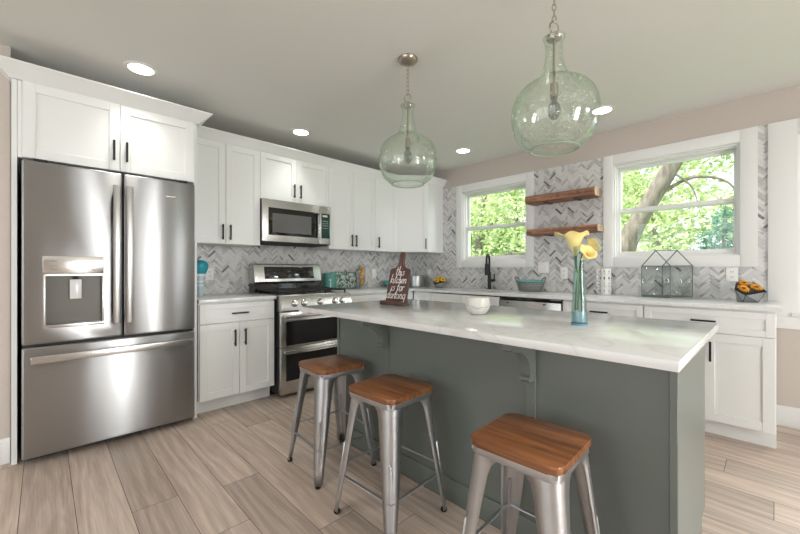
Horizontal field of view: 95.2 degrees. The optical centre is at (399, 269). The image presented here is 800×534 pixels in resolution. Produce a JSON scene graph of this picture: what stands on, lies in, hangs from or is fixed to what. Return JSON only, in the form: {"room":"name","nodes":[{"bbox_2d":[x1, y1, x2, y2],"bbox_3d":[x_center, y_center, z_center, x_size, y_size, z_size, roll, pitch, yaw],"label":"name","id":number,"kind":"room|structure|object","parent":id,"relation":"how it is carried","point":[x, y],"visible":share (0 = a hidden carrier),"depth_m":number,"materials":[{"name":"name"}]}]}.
{"room":"kitchen","nodes":[
{"label":"kitchen","id":0,"kind":"room"},
{"bbox_2d":[0,44,411,438],"bbox_3d":[-2.193,-0.090,2.803,7.000,2.473,0.713,0,0,-44],"label":"wall","id":1,"kind":"structure","parent":0,"point":[230,264],"depth_m":3.48,"materials":[{"name":"grey tile"}]},
{"bbox_2d":[0,437,10,464],"bbox_3d":[-3.378,1.072,1.135,2.972,0.150,0.016,0,0,-44],"label":"baseboard","id":2,"kind":"structure","parent":1,"relation":"attached to","point":[5,443],"depth_m":2.15,"materials":[{"name":"white paint"}]},
{"bbox_2d":[205,268,213,279],"bbox_3d":[-1.796,0.042,3.449,0.072,0.116,0.008,0,0,-44],"label":"wall outlet","id":3,"kind":"object","parent":1,"relation":"attached to","point":[210,272],"visible":0.89,"depth_m":3.45,"materials":[{"name":"white plastic"}]},
{"bbox_2d":[197,137,259,246],"bbox_3d":[-1.647,-0.675,3.350,0.620,0.897,0.352,0,0,-44],"label":"upper cabinet","id":4,"kind":"object","parent":1,"relation":"attached to","point":[228,176],"visible":0.84,"depth_m":3.26,"materials":[{"name":"white paint"}]},
{"bbox_2d":[260,151,328,206],"bbox_3d":[-1.153,-0.900,3.833,0.761,0.447,0.352,0,0,-44],"label":"upper cabinet","id":5,"kind":"object","parent":1,"relation":"attached to","point":[282,178],"visible":0.8,"depth_m":3.70,"materials":[{"name":"white paint"}]},
{"bbox_2d":[260,198,330,246],"bbox_3d":[-1.140,-0.461,3.820,0.758,0.425,0.406,0,0,-44],"label":"microwave","id":6,"kind":"object","parent":5,"relation":"attached to","point":[282,223],"visible":0.97,"depth_m":3.66,"materials":[{"name":"silver metal"}]},
{"bbox_2d":[197,245,411,294],"bbox_3d":[-0.911,-0.010,4.325,3.040,0.487,0.006,0,0,-44],"label":"backsplash","id":7,"kind":"structure","parent":1,"relation":"attached to","point":[197,245],"depth_m":3.88,"materials":[{"name":"grey tile"}]},
{"bbox_2d":[313,167,374,251],"bbox_3d":[-0.640,-0.675,4.334,0.670,0.897,0.352,0,0,-44],"label":"upper cabinet","id":8,"kind":"object","parent":1,"relation":"attached to","point":[351,195],"visible":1,"depth_m":4.21,"materials":[{"name":"white paint"}]},
{"bbox_2d":[372,269,375,277],"bbox_3d":[-0.342,0.053,4.865,0.072,0.116,0.014,0,0,-44],"label":"wall switch","id":9,"kind":"object","parent":1,"relation":"attached to","point":[373,270],"visible":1,"depth_m":4.86,"materials":[{"name":"white plastic"}]},
{"bbox_2d":[365,178,396,252],"bbox_3d":[-0.267,-0.675,4.699,0.373,0.897,0.352,0,0,-44],"label":"upper cabinet","id":10,"kind":"object","parent":1,"relation":"attached to","point":[385,193],"visible":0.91,"depth_m":4.59,"materials":[{"name":"white paint"}]},
{"bbox_2d":[387,183,442,253],"bbox_3d":[0.168,-0.675,4.949,0.605,0.897,0.603,0,0,-44],"label":"upper cabinet","id":11,"kind":"object","parent":1,"relation":"attached to","point":[420,209],"visible":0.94,"depth_m":4.73,"materials":[{"name":"white paint"}]},
{"bbox_2d":[197,126,446,186],"bbox_3d":[-0.570,-1.160,3.974,3.034,0.082,0.348,0,0,-44],"label":"trim","id":12,"kind":"structure","parent":11,"relation":"attached to","point":[204,132],"depth_m":3.75,"materials":[{"name":"white paint"}]},
{"bbox_2d":[0,0,799,174],"bbox_3d":[-0.024,-1.386,0.583,7.320,0.120,6.920,0,0,-44],"label":"ceiling","id":13,"kind":"structure","parent":0,"point":[480,80],"depth_m":2.32,"materials":[{"name":"white paint"}]},
{"bbox_2d":[123,61,157,76],"bbox_3d":[-1.710,-1.321,2.413,0.190,0.008,0.190,0,0,-44],"label":"recessed light","id":14,"kind":"object","parent":13,"relation":"in","point":[140,68],"visible":1,"depth_m":2.40,"materials":[{"name":"white paint"}]},
{"bbox_2d":[128,64,153,74],"bbox_3d":[-1.710,-1.323,2.413,0.139,0.004,0.139,0,0,-44],"label":"diffuser","id":15,"kind":"object","parent":14,"relation":"attached to","point":[140,69],"depth_m":2.41,"materials":[{"name":"white plastic"}]},
{"bbox_2d":[291,128,310,135],"bbox_3d":[-0.955,-1.321,3.527,0.190,0.008,0.190,0,0,-44],"label":"recessed light","id":16,"kind":"object","parent":13,"relation":"in","point":[297,131],"visible":1,"depth_m":3.52,"materials":[{"name":"white paint"}]},
{"bbox_2d":[294,130,307,134],"bbox_3d":[-0.955,-1.323,3.527,0.139,0.004,0.139,0,0,-44],"label":"diffuser","id":17,"kind":"object","parent":16,"relation":"attached to","point":[296,132],"depth_m":3.52,"materials":[{"name":"white plastic"}]},
{"bbox_2d":[391,53,423,187],"bbox_3d":[0.049,-0.930,2.304,0.366,0.792,0.366,0,0,-44],"label":"pendant light","id":18,"kind":"object","parent":13,"relation":"hanging from","point":[408,60],"visible":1,"depth_m":2.29,"materials":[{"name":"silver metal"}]},
{"bbox_2d":[405,107,410,147],"bbox_3d":[0.049,-0.896,2.304,0.036,0.255,0.036,0,0,-44],"label":"socket","id":19,"kind":"object","parent":18,"relation":"attached to","point":[407,140],"depth_m":2.30,"materials":[{"name":"silver metal"}]},
{"bbox_2d":[455,148,471,153],"bbox_3d":[0.703,-1.321,4.076,0.190,0.008,0.190,0,0,-44],"label":"recessed light","id":20,"kind":"object","parent":13,"relation":"in","point":[460,150],"visible":1,"depth_m":4.06,"materials":[{"name":"white paint"}]},
{"bbox_2d":[457,149,468,152],"bbox_3d":[0.703,-1.323,4.076,0.139,0.004,0.139,0,0,-44],"label":"diffuser","id":21,"kind":"object","parent":20,"relation":"attached to","point":[458,150],"depth_m":4.08,"materials":[{"name":"white plastic"}]},
{"bbox_2d":[530,0,579,156],"bbox_3d":[0.687,-0.930,1.629,0.366,0.792,0.366,0,0,11],"label":"pendant light","id":22,"kind":"object","parent":13,"relation":"hanging from","point":[555,37],"visible":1,"depth_m":1.62,"materials":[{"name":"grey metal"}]},
{"bbox_2d":[550,39,557,98],"bbox_3d":[0.687,-0.896,1.629,0.036,0.255,0.036,0,0,11],"label":"socket","id":23,"kind":"object","parent":22,"relation":"attached to","point":[554,85],"depth_m":1.62,"materials":[{"name":"silver metal"}]},
{"bbox_2d":[589,105,614,114],"bbox_3d":[1.681,-1.321,3.041,0.190,0.008,0.190,0,0,-44],"label":"recessed light","id":24,"kind":"object","parent":13,"relation":"in","point":[601,110],"visible":1,"depth_m":3.03,"materials":[{"name":"white paint"}]},
{"bbox_2d":[593,107,611,113],"bbox_3d":[1.681,-1.323,3.041,0.139,0.004,0.139,0,0,-44],"label":"diffuser","id":25,"kind":"object","parent":24,"relation":"attached to","point":[598,110],"depth_m":3.04,"materials":[{"name":"white plastic"}]},
{"bbox_2d":[0,388,799,533],"bbox_3d":[-0.024,1.222,0.583,7.320,0.150,6.920,0,0,-44],"label":"floor","id":26,"kind":"structure","parent":0,"point":[225,470],"depth_m":1.91,"materials":[{"name":"beige wood"}]},
{"bbox_2d":[0,55,212,464],"bbox_3d":[-2.106,-0.028,2.671,1.159,2.350,0.702,0,0,-44],"label":"tall cabinet","id":27,"kind":"object","parent":26,"relation":"on","point":[61,118],"visible":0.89,"depth_m":2.36,"materials":[{"name":"white paint"}]},
{"bbox_2d":[21,158,194,460],"bbox_3d":[-2.070,0.247,2.638,0.903,1.800,0.721,0,0,-44],"label":"refrigerator","id":28,"kind":"object","parent":26,"relation":"on","point":[108,258],"visible":1,"depth_m":2.36,"materials":[{"name":"grey metal"}]},
{"bbox_2d":[197,299,273,413],"bbox_3d":[-1.540,0.705,3.245,0.611,0.883,0.652,0,0,-44],"label":"base cabinet","id":29,"kind":"object","parent":26,"relation":"on","point":[235,340],"visible":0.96,"depth_m":3.01,"materials":[{"name":"white paint"}]},
{"bbox_2d":[197,293,275,303],"bbox_3d":[-1.543,0.249,3.250,0.627,0.030,0.643,0,0,-44],"label":"countertop","id":30,"kind":"structure","parent":29,"relation":"on","point":[229,297],"depth_m":3.10,"materials":[{"name":"white stone"}]},
{"bbox_2d":[197,260,207,295],"bbox_3d":[-1.785,0.074,3.266,0.132,0.318,0.132,0,0,-44],"label":"vase","id":31,"kind":"object","parent":30,"relation":"on","point":[202,266],"visible":0.77,"depth_m":3.24,"materials":[{"name":"teal glass"}]},
{"bbox_2d":[249,263,351,395],"bbox_3d":[-0.996,0.543,3.698,0.760,1.208,0.744,0,0,-44],"label":"range","id":32,"kind":"object","parent":26,"relation":"on","point":[298,335],"visible":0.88,"depth_m":3.43,"materials":[{"name":"silver metal"}]},
{"bbox_2d":[255,291,346,296],"bbox_3d":[-1.007,0.239,3.708,0.756,0.014,0.575,0,0,-44],"label":"cooktop","id":33,"kind":"object","parent":32,"relation":"in","point":[277,294],"depth_m":3.52,"materials":[{"name":"black metal"}]},
{"bbox_2d":[287,355,375,489],"bbox_3d":[-0.407,0.848,2.167,0.387,0.598,0.387,0,0,-40],"label":"bar stool","id":34,"kind":"object","parent":26,"relation":"on","point":[329,373],"visible":0.97,"depth_m":2.11,"materials":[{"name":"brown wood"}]},
{"bbox_2d":[351,291,412,301],"bbox_3d":[-0.403,0.705,4.356,0.998,0.883,0.652,0,0,-44],"label":"base cabinet","id":35,"kind":"object","parent":26,"relation":"on","point":[373,296],"visible":0.02,"depth_m":4.03,"materials":[{"name":"white paint"}]},
{"bbox_2d":[331,286,782,311],"bbox_3d":[0.907,0.249,3.464,1.623,0.030,3.761,0,0,-44],"label":"countertop","id":36,"kind":"structure","parent":35,"relation":"on","point":[768,306],"depth_m":3.05,"materials":[{"name":"white stone"}]},
{"bbox_2d":[323,273,336,287],"bbox_3d":[-0.809,0.137,4.227,0.152,0.193,0.152,0,0,-44],"label":"canister","id":37,"kind":"object","parent":36,"relation":"on","point":[330,279],"visible":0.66,"depth_m":4.16,"materials":[{"name":"teal ceramic"}]},
{"bbox_2d":[330,272,357,288],"bbox_3d":[-0.684,0.132,4.486,0.380,0.205,0.049,0,0,-44],"label":"tray","id":38,"kind":"object","parent":36,"relation":"on","point":[345,280],"visible":0.78,"depth_m":4.51,"materials":[{"name":"green tile"}]},
{"bbox_2d":[409,275,427,286],"bbox_3d":[0.215,0.155,5.010,0.249,0.156,0.278,0,0,-44],"label":"stock pot","id":39,"kind":"object","parent":36,"relation":"on","point":[415,280],"visible":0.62,"depth_m":4.90,"materials":[{"name":"silver metal"}]},
{"bbox_2d":[433,278,447,287],"bbox_3d":[0.531,0.172,4.769,0.180,0.126,0.146,0,0,-44],"label":"planter","id":40,"kind":"object","parent":36,"relation":"on","point":[441,284],"visible":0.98,"depth_m":4.74,"materials":[{"name":"grey metal"}]},
{"bbox_2d":[444,293,501,299],"bbox_3d":[0.874,0.366,4.172,0.394,0.206,0.724,0,0,-44],"label":"sink","id":41,"kind":"object","parent":36,"relation":"in","point":[444,293],"visible":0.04,"depth_m":3.98,"materials":[{"name":"silver metal"}]},
{"bbox_2d":[485,254,494,288],"bbox_3d":[1.051,0.023,4.282,0.094,0.422,0.200,0,0,26],"label":"faucet","id":42,"kind":"object","parent":36,"relation":"on","point":[487,262],"visible":0.96,"depth_m":4.33,"materials":[{"name":"black metal"}]},
{"bbox_2d":[515,277,545,291],"bbox_3d":[1.387,0.155,3.897,0.329,0.156,0.204,0,0,42],"label":"basket","id":43,"kind":"object","parent":36,"relation":"on","point":[528,285],"visible":1,"depth_m":3.82,"materials":[{"name":"grey metal"}]},
{"bbox_2d":[596,288,611,294],"bbox_3d":[1.926,0.204,3.433,0.113,0.060,0.095,0,0,-11],"label":"mug","id":44,"kind":"object","parent":36,"relation":"on","point":[606,291],"visible":0.96,"depth_m":3.40,"materials":[{"name":"white ceramic"}]},
{"bbox_2d":[596,281,611,287],"bbox_3d":[1.926,0.144,3.433,0.113,0.060,0.096,0,0,-11],"label":"mug","id":45,"kind":"object","parent":44,"relation":"on","point":[602,284],"visible":0.94,"depth_m":3.40,"materials":[{"name":"white ceramic"}]},
{"bbox_2d":[596,275,611,281],"bbox_3d":[1.930,0.083,3.443,0.095,0.060,0.114,0,0,-31],"label":"mug","id":46,"kind":"object","parent":45,"relation":"on","point":[604,278],"visible":1,"depth_m":3.40,"materials":[{"name":"white ceramic"}]},
{"bbox_2d":[596,269,611,274],"bbox_3d":[1.926,0.023,3.433,0.113,0.060,0.095,0,0,-11],"label":"mug","id":47,"kind":"object","parent":46,"relation":"on","point":[602,271],"visible":0.97,"depth_m":3.40,"materials":[{"name":"white ceramic"}]},
{"bbox_2d":[642,296,685,297],"bbox_3d":[2.222,0.228,3.049,0.098,0.012,0.329,0,0,-36],"label":"tray","id":48,"kind":"object","parent":36,"relation":"on","point":[642,296],"depth_m":2.99,"materials":[{"name":"grey metal"}]},
{"bbox_2d":[641,246,692,297],"bbox_3d":[2.222,0.018,3.049,0.110,0.430,0.337,0,0,-36],"label":"glass terrarium","id":49,"kind":"object","parent":36,"relation":"on","point":[662,266],"visible":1,"depth_m":3.04,"materials":[{"name":"grey metal"}]},
{"bbox_2d":[734,282,766,301],"bbox_3d":[2.533,0.163,2.640,0.204,0.143,0.165,0,0,-44],"label":"planter","id":50,"kind":"object","parent":36,"relation":"on","point":[753,295],"visible":0.86,"depth_m":2.61,"materials":[{"name":"grey metal"}]},
{"bbox_2d":[737,285,749,291],"bbox_3d":[2.467,0.138,2.628,0.075,0.056,0.066,0,0,-28],"label":"sunflower","id":51,"kind":"object","parent":50,"relation":"in","point":[742,287],"visible":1,"depth_m":2.62,"materials":[{"name":"orange plant"}]},
{"bbox_2d":[738,280,748,285],"bbox_3d":[2.522,0.099,2.682,0.064,0.049,0.067,0,0,-44],"label":"sunflower","id":52,"kind":"object","parent":50,"relation":"on","point":[744,282],"visible":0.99,"depth_m":2.68,"materials":[{"name":"orange plant"}]},
{"bbox_2d":[750,283,762,290],"bbox_3d":[2.548,0.127,2.616,0.068,0.052,0.074,0,0,-44],"label":"sunflower","id":53,"kind":"object","parent":50,"relation":"in","point":[754,286],"visible":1,"depth_m":2.61,"materials":[{"name":"orange plant"}]},
{"bbox_2d":[334,374,446,533],"bbox_3d":[-0.044,0.848,1.731,0.387,0.598,0.387,0,0,43],"label":"bar stool","id":54,"kind":"object","parent":26,"relation":"on","point":[390,394],"visible":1,"depth_m":1.62,"materials":[{"name":"silver metal"}]},
{"bbox_2d":[414,291,443,299],"bbox_3d":[0.470,0.705,4.605,0.652,0.883,0.262,0,0,-44],"label":"base cabinet","id":55,"kind":"object","parent":26,"relation":"on","point":[419,295],"visible":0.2,"depth_m":4.40,"materials":[{"name":"white paint"}]},
{"bbox_2d":[430,293,499,305],"bbox_3d":[0.882,0.712,4.183,0.652,0.870,0.914,0,0,-44],"label":"base cabinet","id":56,"kind":"object","parent":26,"relation":"on","point":[495,301],"visible":0.16,"depth_m":4.05,"materials":[{"name":"white paint"}]},
{"bbox_2d":[337,317,704,533],"bbox_3d":[0.395,0.705,1.998,0.854,0.883,1.888,0,0,-44],"label":"kitchen island","id":57,"kind":"object","parent":26,"relation":"on","point":[645,426],"visible":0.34,"depth_m":1.46,"materials":[{"name":"grey paint"}]},
{"bbox_2d":[298,299,717,371],"bbox_3d":[0.366,0.248,1.948,0.931,0.030,1.938,0,0,-44],"label":"island countertop","id":58,"kind":"structure","parent":57,"relation":"on","point":[661,344],"depth_m":1.47,"materials":[{"name":"white stone"}]},
{"bbox_2d":[380,252,410,305],"bbox_3d":[-0.011,0.057,2.439,0.196,0.354,0.158,0,0,40],"label":"sign","id":59,"kind":"object","parent":58,"relation":"on","point":[399,277],"visible":1,"depth_m":2.43,"materials":[{"name":"brown wood"}]},
{"bbox_2d":[466,296,489,314],"bbox_3d":[0.409,0.189,1.921,0.128,0.089,0.128,0,0,-44],"label":"bowl","id":60,"kind":"object","parent":58,"relation":"on","point":[477,305],"visible":1,"depth_m":1.87,"materials":[{"name":"white ceramic"}]},
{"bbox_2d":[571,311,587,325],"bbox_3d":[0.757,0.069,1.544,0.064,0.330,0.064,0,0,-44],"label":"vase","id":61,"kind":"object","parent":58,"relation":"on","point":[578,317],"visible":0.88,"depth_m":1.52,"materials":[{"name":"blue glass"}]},
{"bbox_2d":[554,230,588,310],"bbox_3d":[0.738,0.005,1.577,0.120,0.336,0.138,0,0,-44],"label":"calla lily","id":62,"kind":"object","parent":61,"relation":"on","point":[574,239],"visible":1,"depth_m":1.54,"materials":[{"name":"yellow plant"}]},
{"bbox_2d":[575,244,596,310],"bbox_3d":[0.770,0.034,1.509,0.073,0.279,0.080,0,0,8],"label":"calla lily","id":63,"kind":"object","parent":61,"relation":"on","point":[588,252],"visible":1,"depth_m":1.51,"materials":[{"name":"yellow plant"}]},
{"bbox_2d":[577,238,600,309],"bbox_3d":[0.802,0.020,1.543,0.068,0.308,0.090,0,0,-44],"label":"calla lily","id":64,"kind":"object","parent":61,"relation":"on","point":[593,243],"visible":0.49,"depth_m":1.53,"materials":[{"name":"yellow plant"}]},
{"bbox_2d":[461,413,599,533],"bbox_3d":[0.431,0.848,1.206,0.387,0.598,0.387,0,0,44],"label":"bar stool","id":65,"kind":"object","parent":26,"relation":"on","point":[546,453],"visible":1,"depth_m":1.17,"materials":[{"name":"silver metal"}]},
{"bbox_2d":[500,296,562,310],"bbox_3d":[1.413,0.707,3.630,0.645,0.880,0.606,0,0,-44],"label":"dishwasher","id":66,"kind":"object","parent":26,"relation":"on","point":[520,302],"visible":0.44,"depth_m":3.40,"materials":[{"name":"silver metal"}]},
{"bbox_2d":[563,300,643,317],"bbox_3d":[1.846,0.705,3.197,0.652,0.883,0.604,0,0,-44],"label":"base cabinet","id":67,"kind":"object","parent":26,"relation":"on","point":[607,308],"visible":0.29,"depth_m":2.95,"materials":[{"name":"white paint"}]},
{"bbox_2d":[644,304,775,448],"bbox_3d":[2.304,0.705,2.728,0.652,0.883,0.703,0,0,-44],"label":"base cabinet","id":68,"kind":"object","parent":26,"relation":"on","point":[740,357],"visible":0.54,"depth_m":2.41,"materials":[{"name":"white paint"}]},
{"bbox_2d":[412,85,799,407],"bbox_3d":[2.534,-0.090,3.082,0.168,2.473,6.920,0,0,-44],"label":"wall","id":69,"kind":"structure","parent":0,"point":[580,168],"depth_m":3.55,"materials":[{"name":"grey tile"}]},
{"bbox_2d":[427,269,430,277],"bbox_3d":[0.403,0.057,5.133,0.014,0.116,0.072,0,0,-44],"label":"wall switch","id":70,"kind":"object","parent":69,"relation":"attached to","point":[428,270],"visible":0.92,"depth_m":5.12,"materials":[{"name":"white plastic"}]},
{"bbox_2d":[456,171,533,267],"bbox_3d":[1.168,-0.554,4.470,0.182,1.062,1.055,0,0,-44],"label":"window","id":71,"kind":"structure","parent":69,"relation":"in","point":[464,259],"depth_m":4.47,"materials":[{"name":"white paint"}]},
{"bbox_2d":[538,262,548,272],"bbox_3d":[1.550,-0.021,3.959,0.014,0.116,0.118,0,0,-44],"label":"wall switch","id":72,"kind":"object","parent":69,"relation":"attached to","point":[543,267],"visible":1,"depth_m":3.96,"materials":[{"name":"white plastic"}]},
{"bbox_2d":[525,186,600,205],"bbox_3d":[1.644,-0.736,3.728,0.200,0.086,0.688,0,0,-44],"label":"wall shelf","id":73,"kind":"object","parent":69,"relation":"attached to","point":[581,194],"visible":1,"depth_m":3.65,"materials":[{"name":"brown wood"}]},
{"bbox_2d":[560,268,566,278],"bbox_3d":[1.706,0.039,3.804,0.008,0.116,0.072,0,0,-44],"label":"wall outlet","id":74,"kind":"object","parent":69,"relation":"attached to","point":[563,271],"visible":1,"depth_m":3.81,"materials":[{"name":"white plastic"}]},
{"bbox_2d":[526,224,603,236],"bbox_3d":[1.658,-0.389,3.714,0.200,0.072,0.700,0,0,-44],"label":"wall shelf","id":75,"kind":"object","parent":69,"relation":"attached to","point":[592,228],"visible":0.85,"depth_m":3.62,"materials":[{"name":"brown wood"}]},
{"bbox_2d":[412,125,767,300],"bbox_3d":[1.467,-0.426,4.061,0.006,1.319,3.692,0,0,-44],"label":"backsplash","id":76,"kind":"structure","parent":69,"relation":"attached to","point":[767,125],"depth_m":3.70,"materials":[{"name":"grey tile"}]},
{"bbox_2d":[603,126,757,266],"bbox_3d":[2.399,-0.553,3.210,0.182,1.064,1.067,0,0,-44],"label":"window","id":77,"kind":"structure","parent":69,"relation":"in","point":[744,252],"depth_m":3.05,"materials":[{"name":"white paint"}]},
{"bbox_2d":[726,267,737,280],"bbox_3d":[2.612,0.038,2.877,0.008,0.110,0.072,0,0,-44],"label":"wall outlet","id":78,"kind":"object","parent":69,"relation":"attached to","point":[731,272],"visible":1,"depth_m":2.87,"materials":[{"name":"white plastic"}]},
{"bbox_2d":[768,118,799,329],"bbox_3d":[3.207,-0.327,2.369,0.202,1.517,1.160,0,0,-44],"label":"window","id":79,"kind":"structure","parent":69,"relation":"in","point":[783,136],"depth_m":2.67,"materials":[{"name":"white paint"}]},
{"bbox_2d":[776,404,799,429],"bbox_3d":[3.782,1.072,1.683,0.018,0.150,2.855,0,0,-44],"label":"baseboard","id":80,"kind":"structure","parent":69,"relation":"attached to","point":[787,416],"depth_m":2.66,"materials":[{"name":"white paint"}]},
{"label":"outside","id":81,"kind":"structure","parent":0,"visible":0},
{"bbox_3d":[18.230,1.822,19.533,44.400,0.150,55.000,0,0,-44],"label":"ground","id":82,"kind":"structure","parent":81,"visible":0},
{"bbox_2d":[471,195,505,254],"bbox_3d":[2.781,-1.209,18.231,4.677,6.032,5.185,0,0,-44],"label":"tree","id":83,"kind":"object","parent":82,"relation":"on","point":[490,195],"visible":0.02,"depth_m":16.56,"materials":[{"name":"green plant"}]},
{"bbox_2d":[471,192,525,255],"bbox_3d":[2.750,-0.636,11.761,2.506,4.900,4.939,0,0,-40],"label":"tree","id":84,"kind":"object","parent":82,"relation":"on","point":[478,251],"visible":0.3,"depth_m":11.28,"materials":[{"name":"green plant"}]},
{"bbox_2d":[471,189,525,255],"bbox_3d":[4.776,-1.550,16.458,3.828,6.713,4.254,0,0,-7],"label":"tree","id":85,"kind":"object","parent":82,"relation":"on","point":[488,247],"visible":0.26,"depth_m":15.74,"materials":[{"name":"green plant"}]},
{"bbox_2d":[621,160,710,229],"bbox_3d":[8.556,-1.302,14.014,4.207,6.213,5.348,0,0,-44],"label":"tree","id":86,"kind":"object","parent":82,"relation":"on","point":[639,191],"visible":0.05,"depth_m":12.63,"materials":[{"name":"green plant"}]},
{"bbox_2d":[621,154,733,251],"bbox_3d":[5.725,-1.318,7.027,5.640,6.303,2.718,0,0,43],"label":"leaning tree","id":87,"kind":"object","parent":82,"relation":"on","point":[631,233],"visible":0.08,"depth_m":6.65,"materials":[{"name":"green plant"}]},
{"bbox_2d":[621,184,733,250],"bbox_3d":[7.785,-0.356,11.196,3.126,4.327,4.333,0,0,-44],"label":"tree","id":88,"kind":"object","parent":82,"relation":"on","point":[654,240],"visible":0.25,"depth_m":10.64,"materials":[{"name":"green plant"}]},
{"bbox_2d":[691,206,732,249],"bbox_3d":[7.919,0.115,8.907,1.862,3.363,2.222,0,0,-44],"label":"spruce","id":89,"kind":"object","parent":82,"relation":"on","point":[727,228],"visible":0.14,"depth_m":8.87,"materials":[{"name":"green plant"}]},
{"bbox_2d":[709,189,732,240],"bbox_3d":[11.661,-1.316,10.023,3.983,6.241,4.811,0,0,-44],"label":"tree","id":90,"kind":"object","parent":82,"relation":"on","point":[732,189],"visible":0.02,"depth_m":11.19,"materials":[{"name":"green plant"}]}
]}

